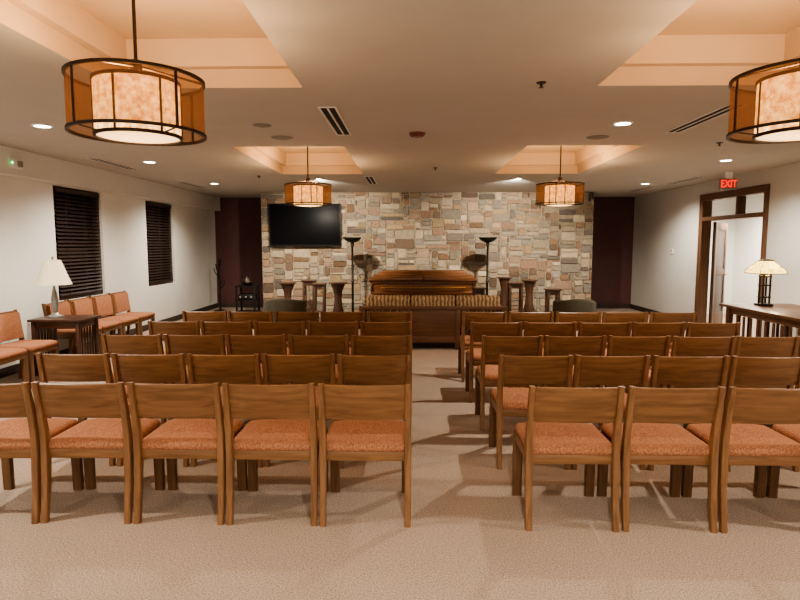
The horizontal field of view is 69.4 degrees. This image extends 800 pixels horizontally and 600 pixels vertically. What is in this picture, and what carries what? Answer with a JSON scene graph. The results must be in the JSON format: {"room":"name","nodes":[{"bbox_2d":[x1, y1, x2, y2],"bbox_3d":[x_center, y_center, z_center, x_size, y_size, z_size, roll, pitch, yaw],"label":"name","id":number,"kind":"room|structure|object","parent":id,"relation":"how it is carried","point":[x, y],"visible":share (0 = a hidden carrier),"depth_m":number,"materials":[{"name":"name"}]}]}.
{"room":"funeral home chapel","nodes":[
{"label":"funeral home chapel","id":0,"kind":"room"},
{"bbox_2d":[0,175,216,368],"bbox_3d":[-4.908,-0.388,6.346,0.200,2.750,16.500,0,6,1],"label":"wall","id":1,"kind":"structure","parent":0,"point":[27,221],"depth_m":9.59,"materials":[{"name":"paint"}]},
{"bbox_2d":[53,185,102,300],"bbox_3d":[-4.859,-0.840,8.628,0.120,1.610,1.230,0,6,1],"label":"window","id":2,"kind":"structure","parent":1,"relation":"in","point":[54,196],"depth_m":8.78,"materials":[{"name":"brown wood"}]},
{"bbox_2d":[53,187,102,297],"bbox_3d":[-4.777,-0.853,8.625,0.055,1.545,1.120,0,6,1],"label":"window blind","id":3,"kind":"object","parent":2,"relation":"attached to","point":[55,189],"visible":0.97,"depth_m":8.59,"materials":[{"name":"brown wood"}]},
{"bbox_2d":[0,303,217,377],"bbox_3d":[-4.799,0.926,6.471,0.018,0.110,16.500,0,6,1],"label":"baseboard","id":4,"kind":"structure","parent":1,"relation":"attached to","point":[6,371],"depth_m":10.18,"materials":[{"name":"paint"}]},
{"bbox_2d":[0,145,220,210],"bbox_3d":[-4.731,-1.594,6.226,0.155,0.323,16.500,0,6,1],"label":"soffit","id":5,"kind":"structure","parent":1,"relation":"attached to","point":[37,167],"depth_m":8.70,"materials":[{"name":"paint"}]},
{"bbox_2d":[145,201,172,285],"bbox_3d":[-4.802,-1.106,11.369,0.120,1.610,1.200,0,6,1],"label":"window","id":6,"kind":"structure","parent":1,"relation":"in","point":[147,201],"depth_m":11.58,"materials":[{"name":"brown wood"}]},
{"bbox_2d":[145,201,172,283],"bbox_3d":[-4.719,-1.118,11.367,0.055,1.545,1.090,0,6,1],"label":"window blind","id":7,"kind":"object","parent":6,"relation":"attached to","point":[153,204],"visible":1,"depth_m":11.32,"materials":[{"name":"brown wood"}]},
{"bbox_2d":[0,0,799,197],"bbox_3d":[0.396,-1.911,6.087,10.610,0.330,16.700,0,6,1],"label":"ceiling","id":8,"kind":"structure","parent":0,"point":[464,74],"depth_m":4.26,"materials":[{"name":"paint"}]},
{"bbox_2d":[86,158,139,169],"bbox_3d":[-4.123,-1.959,8.338,0.156,0.009,1.240,0,6,1],"label":"ceiling vent","id":9,"kind":"object","parent":8,"relation":"in","point":[93,159],"visible":1,"depth_m":8.25,"materials":[{"name":"white plastic"}]},
{"bbox_2d":[61,0,206,145],"bbox_3d":[-1.346,-1.296,2.938,0.666,0.947,0.666,0,6,1],"label":"pendant lamp","id":10,"kind":"object","parent":8,"relation":"hanging from","point":[132,106],"visible":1,"depth_m":2.80,"materials":[{"name":"brown fabric"}]},
{"bbox_2d":[96,131,179,143],"bbox_3d":[-1.346,-0.833,2.982,0.398,0.017,0.398,0,6,1],"label":"diffuser","id":11,"kind":"object","parent":10,"relation":"attached to","point":[125,137],"depth_m":2.93,"materials":[{"name":"white glass"}]},
{"bbox_2d":[284,146,331,206],"bbox_3d":[-1.306,-1.804,8.193,0.666,0.947,0.666,5,7,41],"label":"pendant lamp","id":12,"kind":"object","parent":8,"relation":"hanging from","point":[304,195],"visible":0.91,"depth_m":8.06,"materials":[{"name":"brown metal"}]},
{"bbox_2d":[318,107,350,134],"bbox_3d":[-0.603,-1.682,5.477,0.156,0.009,1.240,0,6,1],"label":"ceiling vent","id":13,"kind":"object","parent":8,"relation":"in","point":[332,115],"visible":1,"depth_m":5.36,"materials":[{"name":"white plastic"}]},
{"bbox_2d":[535,146,584,205],"bbox_3d":[2.253,-1.797,8.119,0.666,0.947,0.666,-1,6,-9],"label":"pendant lamp","id":14,"kind":"object","parent":8,"relation":"hanging from","point":[563,193],"visible":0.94,"depth_m":7.98,"materials":[{"name":"brown metal"}]},
{"bbox_2d":[664,103,748,132],"bbox_3d":[2.796,-1.670,5.357,0.156,0.009,1.240,0,6,1],"label":"ceiling vent","id":15,"kind":"object","parent":8,"relation":"in","point":[729,107],"visible":0.98,"depth_m":5.25,"materials":[{"name":"white plastic"}]},
{"bbox_2d":[719,171,736,189],"bbox_3d":[5.227,-1.902,9.200,0.260,0.293,0.055,0,6,1],"label":"exit sign","id":16,"kind":"object","parent":8,"relation":"attached to","point":[728,182],"visible":1,"depth_m":9.18,"materials":[{"name":"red plastic"}]},
{"bbox_2d":[726,58,799,143],"bbox_3d":[2.023,-1.289,2.867,0.666,0.947,0.666,-3,6,-29],"label":"pendant lamp","id":17,"kind":"object","parent":8,"relation":"hanging from","point":[777,111],"visible":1,"depth_m":2.83,"materials":[{"name":"brown metal"}]},
{"bbox_2d":[756,130,799,140],"bbox_3d":[2.023,-0.826,2.912,0.398,0.017,0.398,-3,6,-29],"label":"diffuser","id":18,"kind":"object","parent":17,"relation":"attached to","point":[762,135],"depth_m":2.90,"materials":[{"name":"white glass"}]},
{"bbox_2d":[0,307,799,599],"bbox_3d":[1.561,1.043,6.349,13.340,0.100,16.900,0,6,1],"label":"floor","id":19,"kind":"structure","parent":0,"point":[467,538],"depth_m":3.19,"materials":[{"name":"carpet"}]},
{"bbox_2d":[0,348,29,382],"bbox_3d":[-4.327,0.603,6.078,0.531,0.828,0.524,0,6,1],"label":"chair","id":20,"kind":"object","parent":19,"relation":"on","point":[7,355],"visible":0.91,"depth_m":6.19,"materials":[{"name":"brown wood"}]},
{"bbox_2d":[0,309,58,388],"bbox_3d":[-4.315,0.549,6.636,0.531,0.828,0.524,0,6,1],"label":"chair","id":21,"kind":"object","parent":19,"relation":"on","point":[11,328],"visible":0.88,"depth_m":6.62,"materials":[{"name":"orange fabric"}]},
{"bbox_2d":[0,312,23,342],"bbox_3d":[-4.507,0.314,6.617,0.098,0.300,0.430,0,6,1],"label":"cushion","id":22,"kind":"object","parent":21,"relation":"on","point":[10,322],"depth_m":6.68,"materials":[{"name":"orange fabric"}]},
{"bbox_2d":[0,382,83,523],"bbox_3d":[-2.339,0.850,3.528,0.524,0.828,0.531,0,6,1],"label":"chair","id":23,"kind":"object","parent":19,"relation":"on","point":[19,435],"visible":0.82,"depth_m":3.33,"materials":[{"name":"brown wood"}]},
{"bbox_2d":[27,315,100,375],"bbox_3d":[-4.162,0.560,7.216,0.640,0.695,0.500,0,6,1],"label":"end table","id":24,"kind":"object","parent":19,"relation":"on","point":[40,326],"visible":0.54,"depth_m":7.08,"materials":[{"name":"brown wood"}]},
{"bbox_2d":[35,257,72,317],"bbox_3d":[-4.282,-0.163,7.149,0.409,0.754,0.409,0,6,1],"label":"table lamp","id":25,"kind":"object","parent":24,"relation":"on","point":[52,272],"visible":1,"depth_m":7.04,"materials":[{"name":"white fabric"}]},
{"bbox_2d":[41,300,102,353],"bbox_3d":[-4.391,0.437,7.792,0.531,0.828,0.524,0,6,1],"label":"chair","id":26,"kind":"object","parent":19,"relation":"on","point":[64,306],"visible":0.38,"depth_m":7.64,"materials":[{"name":"orange fabric"}]},
{"bbox_2d":[47,302,70,314],"bbox_3d":[-4.582,0.202,7.773,0.098,0.300,0.430,0,6,1],"label":"cushion","id":27,"kind":"object","parent":26,"relation":"on","point":[64,307],"depth_m":7.83,"materials":[{"name":"orange fabric"}]},
{"bbox_2d":[35,353,141,465],"bbox_3d":[-2.325,0.766,4.393,0.524,0.828,0.531,0,6,1],"label":"chair","id":28,"kind":"object","parent":19,"relation":"on","point":[51,367],"visible":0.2,"depth_m":4.13,"materials":[{"name":"brown wood"}]},
{"bbox_2d":[67,296,122,353],"bbox_3d":[-4.379,0.384,8.339,0.531,0.828,0.524,0,6,1],"label":"chair","id":29,"kind":"object","parent":19,"relation":"on","point":[80,306],"visible":0.48,"depth_m":8.29,"materials":[{"name":"orange fabric"}]},
{"bbox_2d":[72,299,93,314],"bbox_3d":[-4.571,0.149,8.321,0.098,0.300,0.430,0,6,1],"label":"cushion","id":30,"kind":"object","parent":29,"relation":"on","point":[79,306],"depth_m":8.32,"materials":[{"name":"orange fabric"}]},
{"bbox_2d":[31,381,165,523],"bbox_3d":[-1.805,0.850,3.529,0.524,0.828,0.531,0,6,1],"label":"chair","id":31,"kind":"object","parent":19,"relation":"on","point":[107,435],"visible":0.89,"depth_m":3.33,"materials":[{"name":"brown wood"}]},
{"bbox_2d":[89,293,139,334],"bbox_3d":[-4.368,0.331,8.887,0.531,0.828,0.524,0,6,1],"label":"chair","id":32,"kind":"object","parent":19,"relation":"on","point":[102,304],"visible":0.65,"depth_m":8.85,"materials":[{"name":"orange fabric"}]},
{"bbox_2d":[93,295,113,316],"bbox_3d":[-4.559,0.096,8.868,0.098,0.300,0.430,0,6,1],"label":"cushion","id":33,"kind":"object","parent":32,"relation":"on","point":[102,304],"depth_m":8.86,"materials":[{"name":"orange fabric"}]},
{"bbox_2d":[108,290,154,334],"bbox_3d":[-4.356,0.278,9.434,0.531,0.828,0.524,0,6,1],"label":"chair","id":34,"kind":"object","parent":19,"relation":"on","point":[120,300],"visible":0.74,"depth_m":9.37,"materials":[{"name":"orange fabric"}]},
{"bbox_2d":[112,292,130,312],"bbox_3d":[-4.548,0.043,9.415,0.098,0.300,0.430,0,6,1],"label":"cushion","id":35,"kind":"object","parent":34,"relation":"on","point":[120,300],"depth_m":9.40,"materials":[{"name":"orange fabric"}]},
{"bbox_2d":[101,334,166,424],"bbox_3d":[-2.305,0.683,5.249,0.524,0.828,0.531,0,6,1],"label":"chair","id":36,"kind":"object","parent":19,"relation":"on","point":[119,344],"visible":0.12,"depth_m":4.98,"materials":[{"name":"brown wood"}]},
{"bbox_2d":[111,353,210,466],"bbox_3d":[-1.782,0.768,4.378,0.524,0.828,0.531,0,6,2],"label":"chair","id":37,"kind":"object","parent":19,"relation":"on","point":[126,367],"visible":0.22,"depth_m":4.11,"materials":[{"name":"brown wood"}]},
{"bbox_2d":[148,321,200,364],"bbox_3d":[-2.283,0.599,6.119,0.524,0.828,0.531,0,6,1],"label":"chair","id":38,"kind":"object","parent":19,"relation":"on","point":[155,327],"visible":0.13,"depth_m":5.84,"materials":[{"name":"brown wood"}]},
{"bbox_2d":[127,382,247,524],"bbox_3d":[-1.264,0.851,3.519,0.524,0.828,0.531,0,6,1],"label":"chair","id":39,"kind":"object","parent":19,"relation":"on","point":[185,436],"visible":0.95,"depth_m":3.31,"materials":[{"name":"brown wood"}]},
{"bbox_2d":[163,334,225,420],"bbox_3d":[-1.766,0.683,5.248,0.524,0.828,0.531,0,6,2],"label":"chair","id":40,"kind":"object","parent":19,"relation":"on","point":[174,344],"visible":0.2,"depth_m":4.98,"materials":[{"name":"brown wood"}]},
{"bbox_2d":[182,311,227,365],"bbox_3d":[-2.267,0.514,6.993,0.524,0.828,0.531,0,6,1],"label":"chair","id":41,"kind":"object","parent":19,"relation":"on","point":[188,316],"visible":0.13,"depth_m":6.71,"materials":[{"name":"brown wood"}]},
{"bbox_2d":[213,258,226,311],"bbox_3d":[-4.284,-0.359,13.722,0.320,1.270,0.320,0,6,1],"label":"coat stand","id":42,"kind":"object","parent":19,"relation":"on","point":[219,260],"visible":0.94,"depth_m":13.70,"materials":[{"name":"black metal"}]},
{"bbox_2d":[186,353,262,467],"bbox_3d":[-1.245,0.769,4.366,0.524,0.828,0.531,0,6,2],"label":"chair","id":43,"kind":"object","parent":19,"relation":"on","point":[201,368],"visible":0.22,"depth_m":4.10,"materials":[{"name":"brown wood"}]},
{"bbox_2d":[200,321,252,386],"bbox_3d":[-1.750,0.600,6.109,0.524,0.828,0.531,0,6,1],"label":"chair","id":44,"kind":"object","parent":19,"relation":"on","point":[207,328],"visible":0.19,"depth_m":5.83,"materials":[{"name":"brown wood"}]},
{"bbox_2d":[234,285,260,311],"bbox_3d":[-3.392,0.017,12.886,0.460,0.682,0.420,0,6,1],"label":"rack","id":45,"kind":"object","parent":19,"relation":"on","point":[240,286],"visible":0.62,"depth_m":12.80,"materials":[{"name":"black metal"}]},
{"bbox_2d":[227,311,272,328],"bbox_3d":[-1.733,0.517,6.969,0.524,0.828,0.531,0,6,1],"label":"chair","id":46,"kind":"object","parent":19,"relation":"on","point":[232,316],"visible":0.13,"depth_m":6.69,"materials":[{"name":"brown wood"}]},
{"bbox_2d":[225,334,288,418],"bbox_3d":[-1.232,0.684,5.238,0.524,0.828,0.531,0,6,2],"label":"chair","id":47,"kind":"object","parent":19,"relation":"on","point":[235,344],"visible":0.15,"depth_m":4.97,"materials":[{"name":"brown wood"}]},
{"bbox_2d":[221,382,328,525],"bbox_3d":[-0.731,0.852,3.505,0.524,0.828,0.531,0,6,1],"label":"chair","id":48,"kind":"object","parent":19,"relation":"on","point":[287,426],"visible":0.85,"depth_m":3.30,"materials":[{"name":"brown wood"}]},
{"bbox_2d":[253,321,305,363],"bbox_3d":[-1.210,0.601,6.099,0.524,0.828,0.531,0,6,1],"label":"chair","id":49,"kind":"object","parent":19,"relation":"on","point":[260,328],"visible":0.2,"depth_m":5.82,"materials":[{"name":"brown wood"}]},
{"bbox_2d":[264,299,305,321],"bbox_3d":[-1.946,0.301,9.812,0.700,0.710,0.690,0,6,1],"label":"armchair","id":50,"kind":"object","parent":19,"relation":"on","point":[279,305],"visible":0.32,"depth_m":9.49,"materials":[{"name":"green fabric"}]},
{"bbox_2d":[279,282,295,298],"bbox_3d":[-2.348,0.033,12.111,0.360,0.800,0.360,0,6,1],"label":"pedestal stand","id":51,"kind":"object","parent":19,"relation":"on","point":[287,287],"visible":0.42,"depth_m":12.01,"materials":[{"name":"brown wood"}]},
{"bbox_2d":[274,311,318,346],"bbox_3d":[-1.194,0.517,6.964,0.524,0.828,0.531,0,6,1],"label":"chair","id":52,"kind":"object","parent":19,"relation":"on","point":[278,316],"visible":0.15,"depth_m":6.68,"materials":[{"name":"brown wood"}]},
{"bbox_2d":[261,353,337,466],"bbox_3d":[-0.715,0.769,4.368,0.524,0.828,0.531,0,6,1],"label":"chair","id":53,"kind":"object","parent":19,"relation":"on","point":[275,368],"visible":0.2,"depth_m":4.10,"materials":[{"name":"brown wood"}]},
{"bbox_2d":[301,279,316,311],"bbox_3d":[-1.942,-0.015,12.400,0.300,0.840,0.300,0,6,1],"label":"plant stand","id":54,"kind":"object","parent":19,"relation":"on","point":[305,282],"visible":0.59,"depth_m":12.27,"materials":[{"name":"brown wood"}]},
{"bbox_2d":[288,334,350,385],"bbox_3d":[-0.694,0.686,5.222,0.524,0.828,0.531,0,6,1],"label":"chair","id":55,"kind":"object","parent":19,"relation":"on","point":[298,345],"visible":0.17,"depth_m":4.95,"materials":[{"name":"brown wood"}]},
{"bbox_2d":[312,283,326,311],"bbox_3d":[-1.653,0.054,11.898,0.280,0.800,0.280,0,6,1],"label":"plant stand","id":56,"kind":"object","parent":19,"relation":"on","point":[316,286],"visible":0.74,"depth_m":11.78,"materials":[{"name":"brown wood"}]},
{"bbox_2d":[307,321,358,363],"bbox_3d":[-0.677,0.601,6.097,0.524,0.828,0.531,0,6,1],"label":"chair","id":57,"kind":"object","parent":19,"relation":"on","point":[313,328],"visible":0.2,"depth_m":5.82,"materials":[{"name":"brown wood"}]},
{"bbox_2d":[329,282,346,311],"bbox_3d":[-1.239,0.064,11.588,0.360,0.840,0.360,0,6,1],"label":"pedestal stand","id":58,"kind":"object","parent":19,"relation":"on","point":[338,287],"visible":0.55,"depth_m":11.51,"materials":[{"name":"brown wood"}]},
{"bbox_2d":[320,311,364,346],"bbox_3d":[-0.660,0.518,6.959,0.524,0.828,0.531,0,6,1],"label":"chair","id":59,"kind":"object","parent":19,"relation":"on","point":[324,316],"visible":0.12,"depth_m":6.68,"materials":[{"name":"brown wood"}]},
{"bbox_2d":[343,237,360,311],"bbox_3d":[-0.996,-0.442,12.137,0.390,1.740,0.390,0,6,1],"label":"lamp","id":60,"kind":"object","parent":19,"relation":"on","point":[352,240],"visible":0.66,"depth_m":12.09,"materials":[{"name":"black metal"}]},
{"bbox_2d":[318,383,410,527],"bbox_3d":[-0.194,0.854,3.489,0.524,0.828,0.531,0,6,1],"label":"chair","id":61,"kind":"object","parent":19,"relation":"on","point":[368,427],"visible":1,"depth_m":3.28,"materials":[{"name":"brown wood"}]},
{"bbox_2d":[337,354,410,468],"bbox_3d":[-0.178,0.771,4.339,0.524,0.828,0.531,0,6,1],"label":"chair","id":62,"kind":"object","parent":19,"relation":"on","point":[350,368],"visible":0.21,"depth_m":4.07,"materials":[{"name":"brown wood"}]},
{"bbox_2d":[351,335,411,414],"bbox_3d":[-0.155,0.688,5.206,0.524,0.828,0.531,0,6,2],"label":"chair","id":63,"kind":"object","parent":19,"relation":"on","point":[360,345],"visible":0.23,"depth_m":4.94,"materials":[{"name":"brown wood"}]},
{"bbox_2d":[360,321,411,351],"bbox_3d":[-0.135,0.603,6.084,0.524,0.828,0.531,0,6,1],"label":"chair","id":64,"kind":"object","parent":19,"relation":"on","point":[366,328],"visible":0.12,"depth_m":5.81,"materials":[{"name":"brown wood"}]},
{"bbox_2d":[367,311,411,321],"bbox_3d":[-0.117,0.519,6.942,0.524,0.828,0.531,0,6,1],"label":"chair","id":65,"kind":"object","parent":19,"relation":"on","point":[371,316],"visible":0.12,"depth_m":6.66,"materials":[{"name":"brown wood"}]},
{"bbox_2d":[359,295,507,347],"bbox_3d":[0.510,0.312,9.124,2.250,0.820,0.820,0,6,1],"label":"sofa","id":66,"kind":"object","parent":19,"relation":"on","point":[435,318],"visible":0.48,"depth_m":8.74,"materials":[{"name":"brown wood"}]},
{"bbox_2d":[366,295,410,311],"bbox_3d":[-0.176,0.131,8.862,0.680,0.395,0.200,0,14,1],"label":"cushion","id":67,"kind":"object","parent":66,"relation":"on","point":[371,300],"depth_m":8.75,"materials":[{"name":"fabric"}]},
{"bbox_2d":[411,295,454,305],"bbox_3d":[0.504,0.132,8.848,0.680,0.395,0.200,0,14,1],"label":"cushion","id":68,"kind":"object","parent":66,"relation":"on","point":[416,300],"depth_m":8.73,"materials":[{"name":"fabric"}]},
{"bbox_2d":[455,295,499,321],"bbox_3d":[1.184,0.134,8.834,0.680,0.395,0.200,0,14,1],"label":"cushion","id":69,"kind":"object","parent":66,"relation":"on","point":[460,300],"depth_m":8.72,"materials":[{"name":"beige fabric"}]},
{"bbox_2d":[458,311,506,381],"bbox_3d":[0.978,0.521,6.924,0.524,0.828,0.531,0,6,1],"label":"chair","id":70,"kind":"object","parent":19,"relation":"on","point":[467,317],"visible":0.53,"depth_m":6.67,"materials":[{"name":"brown wood"}]},
{"bbox_2d":[478,237,496,294],"bbox_3d":[1.823,-0.436,12.079,0.390,1.740,0.390,0,6,1],"label":"lamp","id":71,"kind":"object","parent":19,"relation":"on","point":[487,240],"visible":0.62,"depth_m":12.01,"materials":[{"name":"black metal"}]},
{"bbox_2d":[465,322,522,402],"bbox_3d":[0.970,0.606,6.050,0.524,0.828,0.531,0,6,1],"label":"chair","id":72,"kind":"object","parent":19,"relation":"on","point":[473,355],"visible":0.5,"depth_m":5.80,"materials":[{"name":"brown wood"}]},
{"bbox_2d":[497,277,511,305],"bbox_3d":[2.228,-0.041,12.360,0.330,0.900,0.330,0,6,1],"label":"pedestal stand","id":73,"kind":"object","parent":19,"relation":"on","point":[503,300],"visible":0.48,"depth_m":12.28,"materials":[{"name":"brown wood"}]},
{"bbox_2d":[475,335,542,429],"bbox_3d":[0.962,0.689,5.188,0.524,0.828,0.531,0,6,1],"label":"chair","id":74,"kind":"object","parent":19,"relation":"on","point":[492,346],"visible":0.47,"depth_m":4.94,"materials":[{"name":"brown wood"}]},
{"bbox_2d":[506,282,524,322],"bbox_3d":[2.312,0.061,11.614,0.320,0.840,0.320,0,6,1],"label":"plant stand","id":75,"kind":"object","parent":19,"relation":"on","point":[510,285],"visible":0.82,"depth_m":11.48,"materials":[{"name":"brown wood"}]},
{"bbox_2d":[521,279,537,311],"bbox_3d":[2.703,0.004,12.103,0.340,0.860,0.340,0,6,1],"label":"pedestal stand","id":76,"kind":"object","parent":19,"relation":"on","point":[529,284],"visible":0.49,"depth_m":12.03,"materials":[{"name":"brown wood"}]},
{"bbox_2d":[508,311,553,347],"bbox_3d":[1.512,0.522,6.912,0.524,0.828,0.531,0,6,1],"label":"chair","id":77,"kind":"object","parent":19,"relation":"on","point":[538,317],"visible":0.13,"depth_m":6.63,"materials":[{"name":"brown wood"}]},
{"bbox_2d":[489,354,573,469],"bbox_3d":[0.960,0.773,4.324,0.524,0.828,0.531,0,6,2],"label":"chair","id":78,"kind":"object","parent":19,"relation":"on","point":[503,402],"visible":0.56,"depth_m":4.08,"materials":[{"name":"brown wood"}]},
{"bbox_2d":[515,322,576,387],"bbox_3d":[1.508,0.606,6.045,0.524,0.828,0.531,0,6,1],"label":"chair","id":79,"kind":"object","parent":19,"relation":"on","point":[530,328],"visible":0.14,"depth_m":5.77,"materials":[{"name":"brown wood"}]},
{"bbox_2d":[544,288,561,311],"bbox_3d":[3.084,0.123,11.704,0.300,0.700,0.300,0,6,1],"label":"plant stand","id":80,"kind":"object","parent":19,"relation":"on","point":[548,291],"visible":0.69,"depth_m":11.58,"materials":[{"name":"brown wood"}]},
{"bbox_2d":[512,385,624,531],"bbox_3d":[0.972,0.859,3.438,0.524,0.828,0.531,0,6,2],"label":"chair","id":81,"kind":"object","parent":19,"relation":"on","point":[556,430],"visible":1,"depth_m":3.23,"materials":[{"name":"brown wood"}]},
{"bbox_2d":[541,335,606,429],"bbox_3d":[1.493,0.690,5.181,0.524,0.828,0.531,0,6,1],"label":"chair","id":82,"kind":"object","parent":19,"relation":"on","point":[553,345],"visible":0.23,"depth_m":4.91,"materials":[{"name":"brown wood"}]},
{"bbox_2d":[552,299,595,330],"bbox_3d":[2.922,0.311,9.711,0.700,0.710,0.690,0,6,1],"label":"armchair","id":83,"kind":"object","parent":19,"relation":"on","point":[573,305],"visible":0.33,"depth_m":9.39,"materials":[{"name":"green fabric"}]},
{"bbox_2d":[555,312,601,336],"bbox_3d":[2.051,0.524,6.891,0.524,0.828,0.531,0,6,1],"label":"chair","id":84,"kind":"object","parent":19,"relation":"on","point":[561,317],"visible":0.09,"depth_m":6.61,"materials":[{"name":"brown wood"}]},
{"bbox_2d":[577,322,631,393],"bbox_3d":[2.050,0.608,6.032,0.524,0.828,0.531,0,6,1],"label":"chair","id":85,"kind":"object","parent":19,"relation":"on","point":[584,329],"visible":0.16,"depth_m":5.76,"materials":[{"name":"brown wood"}]},
{"bbox_2d":[571,355,650,469],"bbox_3d":[1.489,0.773,4.318,0.524,0.828,0.531,0,6,1],"label":"chair","id":86,"kind":"object","parent":19,"relation":"on","point":[587,369],"visible":0.29,"depth_m":4.05,"materials":[{"name":"brown wood"}]},
{"bbox_2d":[602,312,648,348],"bbox_3d":[2.586,0.524,6.895,0.524,0.828,0.531,0,6,1],"label":"chair","id":87,"kind":"object","parent":19,"relation":"on","point":[607,317],"visible":0.11,"depth_m":6.62,"materials":[{"name":"brown wood"}]},
{"bbox_2d":[589,335,670,423],"bbox_3d":[2.032,0.691,5.172,0.524,0.828,0.531,0,6,1],"label":"chair","id":88,"kind":"object","parent":19,"relation":"on","point":[617,345],"visible":0.2,"depth_m":4.90,"materials":[{"name":"brown wood"}]},
{"bbox_2d":[631,322,685,366],"bbox_3d":[2.584,0.608,6.030,0.524,0.828,0.531,0,6,1],"label":"chair","id":89,"kind":"object","parent":19,"relation":"on","point":[638,329],"visible":0.16,"depth_m":5.75,"materials":[{"name":"brown wood"}]},
{"bbox_2d":[597,386,725,532],"bbox_3d":[1.514,0.860,3.427,0.524,0.828,0.531,0,6,2],"label":"chair","id":90,"kind":"object","parent":19,"relation":"on","point":[655,438],"visible":0.91,"depth_m":3.22,"materials":[{"name":"brown wood"}]},
{"bbox_2d":[649,312,696,368],"bbox_3d":[3.127,0.525,6.880,0.524,0.828,0.531,0,6,1],"label":"chair","id":91,"kind":"object","parent":19,"relation":"on","point":[654,317],"visible":0.12,"depth_m":6.60,"materials":[{"name":"brown wood"}]},
{"bbox_2d":[632,355,729,470],"bbox_3d":[2.032,0.775,4.302,0.524,0.828,0.531,0,6,1],"label":"chair","id":92,"kind":"object","parent":19,"relation":"on","point":[667,370],"visible":0.3,"depth_m":4.04,"materials":[{"name":"brown wood"}]},
{"bbox_2d":[650,336,736,387],"bbox_3d":[2.573,0.693,5.150,0.524,0.828,0.531,0,6,1],"label":"chair","id":93,"kind":"object","parent":19,"relation":"on","point":[681,346],"visible":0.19,"depth_m":4.88,"materials":[{"name":"brown wood"}]},
{"bbox_2d":[669,322,740,352],"bbox_3d":[3.120,0.609,6.016,0.524,0.828,0.531,0,6,1],"label":"chair","id":94,"kind":"object","parent":19,"relation":"on","point":[693,329],"visible":0.16,"depth_m":5.74,"materials":[{"name":"brown wood"}]},
{"bbox_2d":[681,386,799,533],"bbox_3d":[2.050,0.861,3.415,0.524,0.828,0.531,0,6,1],"label":"chair","id":95,"kind":"object","parent":19,"relation":"on","point":[744,443],"visible":0.85,"depth_m":3.22,"materials":[{"name":"brown wood"}]},
{"bbox_2d":[697,356,799,471],"bbox_3d":[2.566,0.777,4.286,0.524,0.828,0.531,0,6,1],"label":"chair","id":96,"kind":"object","parent":19,"relation":"on","point":[742,370],"visible":0.28,"depth_m":4.02,"materials":[{"name":"brown wood"}]},
{"bbox_2d":[719,303,799,356],"bbox_3d":[5.012,0.519,7.280,1.000,0.762,1.900,0,6,1],"label":"console table","id":97,"kind":"object","parent":19,"relation":"on","point":[786,317],"visible":0.45,"depth_m":7.51,"materials":[{"name":"brown wood"}]},
{"bbox_2d":[744,259,787,305],"bbox_3d":[4.965,-0.239,7.861,0.374,0.635,0.374,0,6,1],"label":"glass lamp","id":98,"kind":"object","parent":97,"relation":"on","point":[765,267],"visible":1,"depth_m":7.81,"materials":[{"name":"beige glass"}]},
{"bbox_2d":[732,336,799,423],"bbox_3d":[3.111,0.693,5.153,0.524,0.828,0.531,0,6,2],"label":"chair","id":99,"kind":"object","parent":19,"relation":"on","point":[745,346],"visible":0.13,"depth_m":4.88,"materials":[{"name":"brown wood"}]},
{"bbox_2d":[765,424,799,497],"bbox_3d":[2.588,0.862,3.406,0.524,0.828,0.531,0,6,1],"label":"chair","id":100,"kind":"object","parent":19,"relation":"on","point":[792,431],"visible":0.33,"depth_m":3.63,"materials":[{"name":"orange fabric"}]},
{"bbox_3d":[0.470,0.153,12.013,1.960,0.580,0.620,0,6,1],"label":"casket bier","id":101,"kind":"object","parent":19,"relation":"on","visible":0},
{"bbox_2d":[369,270,476,294],"bbox_3d":[0.470,-0.376,11.962,2.180,0.482,0.772,0,6,1],"label":"casket","id":102,"kind":"object","parent":101,"relation":"on","point":[385,282],"visible":0.88,"depth_m":11.65,"materials":[{"name":"brown wood"}]},
{"bbox_2d":[215,197,634,303],"bbox_3d":[1.734,-1.175,14.471,13.140,2.750,0.100,0,6,1],"label":"wall","id":103,"kind":"structure","parent":0,"point":[238,231],"depth_m":14.44,"materials":[{"name":"red paint"}]},
{"bbox_2d":[218,303,629,307],"bbox_3d":[0.568,0.142,14.564,10.370,0.110,0.018,0,6,1],"label":"baseboard","id":104,"kind":"structure","parent":103,"relation":"attached to","point":[222,304],"depth_m":14.64,"materials":[{"name":"paint"}]},
{"bbox_2d":[261,192,593,314],"bbox_3d":[0.603,-1.099,13.693,7.411,2.746,1.511,0,6,1],"label":"stone wall","id":105,"kind":"structure","parent":0,"point":[549,245],"depth_m":12.92,"materials":[{"name":"beige stone"}]},
{"bbox_2d":[269,203,340,246],"bbox_3d":[-2.109,-1.669,12.881,1.600,0.950,0.105,0,6,1],"label":"television","id":106,"kind":"object","parent":105,"relation":"attached to","point":[289,226],"visible":0.96,"depth_m":12.83,"materials":[{"name":"black plastic"}]},
{"bbox_2d":[631,162,799,336],"bbox_3d":[5.670,-0.367,6.126,0.140,2.750,16.500,0,6,1],"label":"wall","id":107,"kind":"structure","parent":0,"point":[663,281],"depth_m":11.48,"materials":[{"name":"grey paint"}]},
{"bbox_2d":[694,184,769,336],"bbox_3d":[5.748,-0.627,10.003,0.185,2.520,2.130,0,6,1],"label":"trim","id":108,"kind":"structure","parent":107,"relation":"attached to","point":[705,205],"depth_m":10.84,"materials":[{"name":"brown wood"}]},
{"bbox_2d":[708,222,727,322],"bbox_3d":[6.227,-0.496,11.243,0.118,2.000,0.920,5,7,41],"label":"door","id":109,"kind":"structure","parent":108,"relation":"attached to","point":[719,242],"depth_m":11.16,"materials":[{"name":"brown wood"}]},
{"bbox_2d":[707,196,763,319],"bbox_3d":[6.738,-0.842,11.031,1.790,2.750,6.600,0,6,1],"label":"wall","id":110,"kind":"structure","parent":0,"point":[743,249],"depth_m":12.85,"materials":[{"name":"paint"}]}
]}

